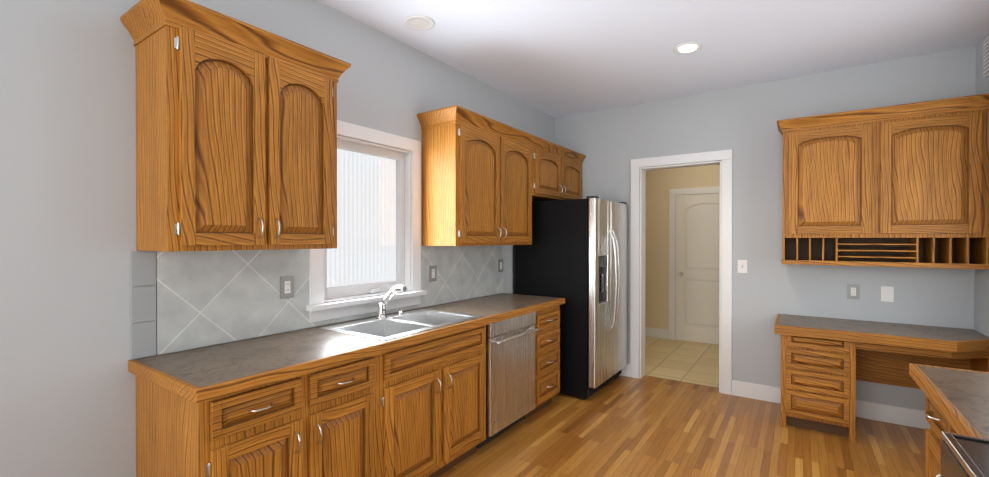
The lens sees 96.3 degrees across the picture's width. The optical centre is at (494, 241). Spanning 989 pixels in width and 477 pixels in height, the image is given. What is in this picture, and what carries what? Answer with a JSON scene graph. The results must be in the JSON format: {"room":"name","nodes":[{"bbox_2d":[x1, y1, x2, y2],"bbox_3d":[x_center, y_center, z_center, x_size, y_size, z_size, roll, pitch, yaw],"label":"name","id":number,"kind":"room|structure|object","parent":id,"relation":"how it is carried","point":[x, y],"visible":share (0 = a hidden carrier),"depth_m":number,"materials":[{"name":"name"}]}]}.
{"room":"kitchen","nodes":[
{"label":"kitchen","id":0,"kind":"room"},
{"bbox_2d":[0,0,554,476],"bbox_3d":[-1.186,0.004,2.457,0.140,2.800,6.700,0,0,35],"label":"wall","id":1,"kind":"structure","parent":0,"point":[66,196],"depth_m":1.74,"materials":[{"name":"grey paint"}]},
{"bbox_2d":[131,251,155,358],"bbox_3d":[-1.490,0.264,1.883,0.008,0.450,0.087,0,0,35],"label":"tile backsplash","id":2,"kind":"structure","parent":1,"relation":"attached to","point":[143,303],"depth_m":1.88,"materials":[{"name":"grey tile"}]},
{"bbox_2d":[120,0,350,251],"bbox_3d":[-1.139,-0.445,2.064,0.379,0.960,0.850,0,0,35],"label":"upper cabinet","id":3,"kind":"object","parent":1,"relation":"attached to","point":[236,134],"visible":1,"depth_m":1.85,"materials":[{"name":"brown wood"}]},
{"bbox_2d":[156,245,502,354],"bbox_3d":[-0.693,0.256,3.042,0.006,0.453,2.720,0,0,35],"label":"tile backsplash","id":4,"kind":"structure","parent":1,"relation":"attached to","point":[205,298],"depth_m":2.25,"materials":[{"name":"grey tile"}]},
{"bbox_2d":[280,276,293,298],"bbox_3d":[-1.123,0.245,2.403,0.007,0.120,0.076,0,0,35],"label":"outlet","id":5,"kind":"object","parent":4,"relation":"attached to","point":[286,286],"visible":1,"depth_m":2.40,"materials":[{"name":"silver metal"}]},
{"bbox_2d":[429,265,436,281],"bbox_3d":[-0.465,0.239,3.359,0.007,0.120,0.076,0,0,35],"label":"outlet","id":6,"kind":"object","parent":4,"relation":"attached to","point":[432,273],"visible":1,"depth_m":3.35,"materials":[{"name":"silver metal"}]},
{"bbox_2d":[498,259,502,271],"bbox_3d":[0.059,0.220,4.120,0.007,0.120,0.076,0,0,35],"label":"outlet","id":7,"kind":"object","parent":4,"relation":"attached to","point":[500,265],"visible":0.98,"depth_m":4.11,"materials":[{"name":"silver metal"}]},
{"bbox_2d":[306,120,426,322],"bbox_3d":[-0.828,-0.138,2.902,0.165,1.190,0.930,0,0,35],"label":"window","id":8,"kind":"structure","parent":1,"relation":"in","point":[408,218],"depth_m":3.00,"materials":[{"name":"white wood"}]},
{"bbox_2d":[417,105,536,245],"bbox_3d":[-0.093,-0.454,3.584,0.379,0.960,1.120,0,0,35],"label":"upper cabinet","id":9,"kind":"object","parent":1,"relation":"attached to","point":[476,179],"visible":1,"depth_m":3.25,"materials":[{"name":"brown wood"}]},
{"bbox_2d":[532,137,585,200],"bbox_3d":[0.536,-0.681,4.496,0.379,0.517,1.096,0,0,35],"label":"upper cabinet","id":10,"kind":"object","parent":1,"relation":"attached to","point":[556,172],"visible":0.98,"depth_m":4.31,"materials":[{"name":"brown wood"}]},
{"bbox_2d":[318,0,988,117],"bbox_3d":[0.243,-1.440,1.464,3.610,0.100,6.700,0,0,35],"label":"ceiling","id":11,"kind":"structure","parent":0,"point":[557,58],"depth_m":3.05,"materials":[{"name":"white paint"}]},
{"bbox_2d":[404,15,434,30],"bbox_3d":[-0.478,-1.393,2.824,0.196,0.010,0.196,0,0,35],"label":"recessed light","id":12,"kind":"object","parent":11,"relation":"in","point":[419,22],"visible":1,"depth_m":2.81,"materials":[{"name":"white plastic"}]},
{"bbox_2d":[673,42,702,53],"bbox_3d":[1.394,-1.395,3.198,0.196,0.010,0.196,0,0,35],"label":"recessed light","id":13,"kind":"object","parent":11,"relation":"in","point":[688,47],"visible":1,"depth_m":3.19,"materials":[{"name":"white plastic"}]},
{"bbox_2d":[438,336,924,476],"bbox_3d":[0.819,1.455,2.317,3.610,0.100,8.730,0,0,35],"label":"floor","id":14,"kind":"structure","parent":0,"point":[626,426],"depth_m":3.14,"materials":[{"name":"brown wood"}]},
{"bbox_2d":[128,348,383,476],"bbox_3d":[-1.032,0.970,2.014,0.618,0.875,0.785,0,0,35],"label":"base cabinet","id":15,"kind":"object","parent":14,"relation":"on","point":[321,420],"depth_m":1.77,"materials":[{"name":"brown wood"}]},
{"bbox_2d":[132,293,563,395],"bbox_3d":[-0.462,0.507,2.836,0.623,0.040,2.800,0,0,35],"label":"countertop","id":16,"kind":"structure","parent":15,"relation":"on","point":[212,368],"depth_m":2.01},
{"bbox_2d":[378,284,407,319],"bbox_3d":[-0.604,0.372,2.832,0.244,0.223,0.212,0,0,35],"label":"faucet","id":17,"kind":"object","parent":16,"relation":"on","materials":[{"name":"silver metal"}]},
{"bbox_2d":[324,308,483,379],"bbox_3d":[-0.532,0.579,2.696,0.540,0.190,0.840,0,0,35],"label":"sink","id":18,"kind":"object","parent":16,"relation":"in","point":[397,361],"depth_m":2.63,"materials":[{"name":"silver metal"}]},
{"bbox_2d":[416,308,539,455],"bbox_3d":[-0.114,0.964,3.327,0.605,0.871,0.636,0,0,35],"label":"base cabinet","id":19,"kind":"object","parent":14,"relation":"on","point":[435,390],"depth_m":2.92,"materials":[{"name":"brown wood"}]},
{"bbox_2d":[477,311,539,448],"bbox_3d":[-0.084,0.961,3.325,0.656,0.866,0.606,0,0,35],"label":"dishwasher","id":20,"kind":"object","parent":19,"relation":"in","point":[510,339],"depth_m":3.10,"materials":[{"name":"silver metal"}]},
{"bbox_2d":[540,300,563,409],"bbox_3d":[0.194,0.959,3.795,0.618,0.875,0.460,0,0,35],"label":"base cabinet","id":21,"kind":"object","parent":14,"relation":"on","point":[550,314],"depth_m":3.64,"materials":[{"name":"brown wood"}]},
{"bbox_2d":[513,196,627,399],"bbox_3d":[0.810,0.494,4.412,0.908,1.797,0.900,0,0,35],"label":"refrigerator","id":22,"kind":"object","parent":14,"relation":"on","point":[575,254],"visible":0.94,"depth_m":4.01,"materials":[{"name":"black"}]},
{"bbox_2d":[774,314,988,441],"bbox_3d":[2.768,1.012,3.257,1.182,0.776,0.618,0,0,35],"label":"desk","id":23,"kind":"object","parent":14,"relation":"on","point":[826,363],"visible":0.98,"depth_m":3.21,"materials":[{"name":"brown wood"}]},
{"bbox_2d":[909,363,988,476],"bbox_3d":[1.720,0.954,1.275,0.658,0.916,0.839,0,0,35],"label":"base cabinet","id":24,"kind":"object","parent":14,"relation":"on","point":[957,401],"visible":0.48,"depth_m":1.53,"materials":[{"name":"brown wood"}]},
{"bbox_2d":[909,363,988,439],"bbox_3d":[1.720,0.519,1.273,0.658,0.047,0.839,0,0,35],"label":"countertop","id":25,"kind":"structure","parent":24,"relation":"on","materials":[{"name":"laminate"}]},
{"bbox_2d":[941,432,988,476],"bbox_3d":[1.196,0.851,0.655,0.778,1.128,0.768,0,0,35],"label":"range","id":26,"kind":"object","parent":14,"relation":"on","point":[964,456],"visible":1,"depth_m":1.05,"materials":[{"name":"black"}]},
{"bbox_2d":[645,165,719,344],"bbox_3d":[3.057,-0.016,5.982,2.530,2.800,0.140,0,0,35],"label":"wall","id":27,"kind":"structure","parent":0,"point":[660,184],"depth_m":6.33,"materials":[{"name":"beige paint"}]},
{"bbox_2d":[645,327,668,338],"bbox_3d":[2.293,1.313,6.421,0.438,0.135,0.014,0,0,35],"label":"baseboard","id":28,"kind":"structure","parent":27,"relation":"attached to","point":[657,333],"depth_m":6.37,"materials":[{"name":"white"}]},
{"bbox_2d":[669,186,719,344],"bbox_3d":[2.863,0.321,5.985,0.980,2.125,0.075,0,0,35],"label":"hall door","id":29,"kind":"structure","parent":27,"relation":"in","point":[694,254],"depth_m":6.10,"materials":[{"name":"white wood"}]},
{"bbox_2d":[555,46,975,410],"bbox_3d":[2.103,-0.006,4.174,3.330,2.800,0.140,0,0,35],"label":"wall","id":30,"kind":"structure","parent":0,"point":[768,287],"depth_m":3.87,"materials":[{"name":"grey paint"}]},
{"bbox_2d":[620,363,629,376],"bbox_3d":[1.044,1.323,4.816,0.863,0.135,0.014,0,0,35],"label":"baseboard","id":31,"kind":"structure","parent":30,"relation":"attached to","point":[625,371],"depth_m":4.59,"materials":[{"name":"white"}]},
{"bbox_2d":[630,149,732,394],"bbox_3d":[1.831,0.274,4.371,0.926,2.238,0.188,0,0,35],"label":"trim","id":32,"kind":"structure","parent":30,"relation":"attached to","point":[638,187],"depth_m":4.28,"materials":[{"name":"white wood"}]},
{"bbox_2d":[738,260,746,272],"bbox_3d":[2.232,0.220,3.992,0.076,0.120,0.014,0,0,35],"label":"light switch","id":33,"kind":"object","parent":30,"relation":"attached to","point":[742,266],"visible":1,"depth_m":3.99,"materials":[{"name":"white plastic"}]},
{"bbox_2d":[732,380,929,428],"bbox_3d":[2.785,1.330,3.615,1.507,0.135,0.019,0,0,35],"label":"baseboard","id":34,"kind":"structure","parent":30,"relation":"attached to","point":[916,418],"depth_m":3.49,"materials":[{"name":"white"}]},
{"bbox_2d":[847,284,859,298],"bbox_3d":[2.876,0.398,3.553,0.076,0.120,0.007,0,0,35],"label":"outlet","id":35,"kind":"object","parent":30,"relation":"attached to","point":[853,290],"visible":1,"depth_m":3.55,"materials":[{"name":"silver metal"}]},
{"bbox_2d":[777,93,988,268],"bbox_3d":[2.844,-0.396,3.359,1.182,1.149,0.355,0,0,35],"label":"upper cabinet","id":36,"kind":"object","parent":30,"relation":"attached to","point":[904,185],"visible":1,"depth_m":3.19,"materials":[{"name":"brown wood"}]},
{"bbox_2d":[881,286,893,301],"bbox_3d":[3.045,0.404,3.437,0.076,0.120,0.006,0,0,35],"label":"outlet","id":37,"kind":"object","parent":30,"relation":"attached to","point":[887,293],"visible":1,"depth_m":3.44,"materials":[{"name":"white plastic"}]},
{"bbox_2d":[974,32,988,336],"bbox_3d":[1.672,0.016,0.489,0.140,2.800,6.700,0,0,35],"label":"wall","id":38,"kind":"structure","parent":0,"point":[981,301],"depth_m":3.06,"materials":[{"name":"grey paint"}]},
{"bbox_2d":[983,36,988,77],"bbox_3d":[3.239,-1.233,2.893,0.011,0.250,0.270,0,0,35],"label":"air vent","id":39,"kind":"object","parent":38,"relation":"in","point":[986,58],"visible":1,"depth_m":2.96,"materials":[{"name":"white metal"}]},
{"label":"outside","id":40,"kind":"structure","parent":0,"visible":0},
{"bbox_2d":[327,149,395,286],"bbox_3d":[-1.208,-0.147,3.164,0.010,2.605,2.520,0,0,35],"label":"blinds","id":41,"kind":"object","parent":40,"point":[373,250],"depth_m":3.44,"materials":[{"name":"white"}]}
]}

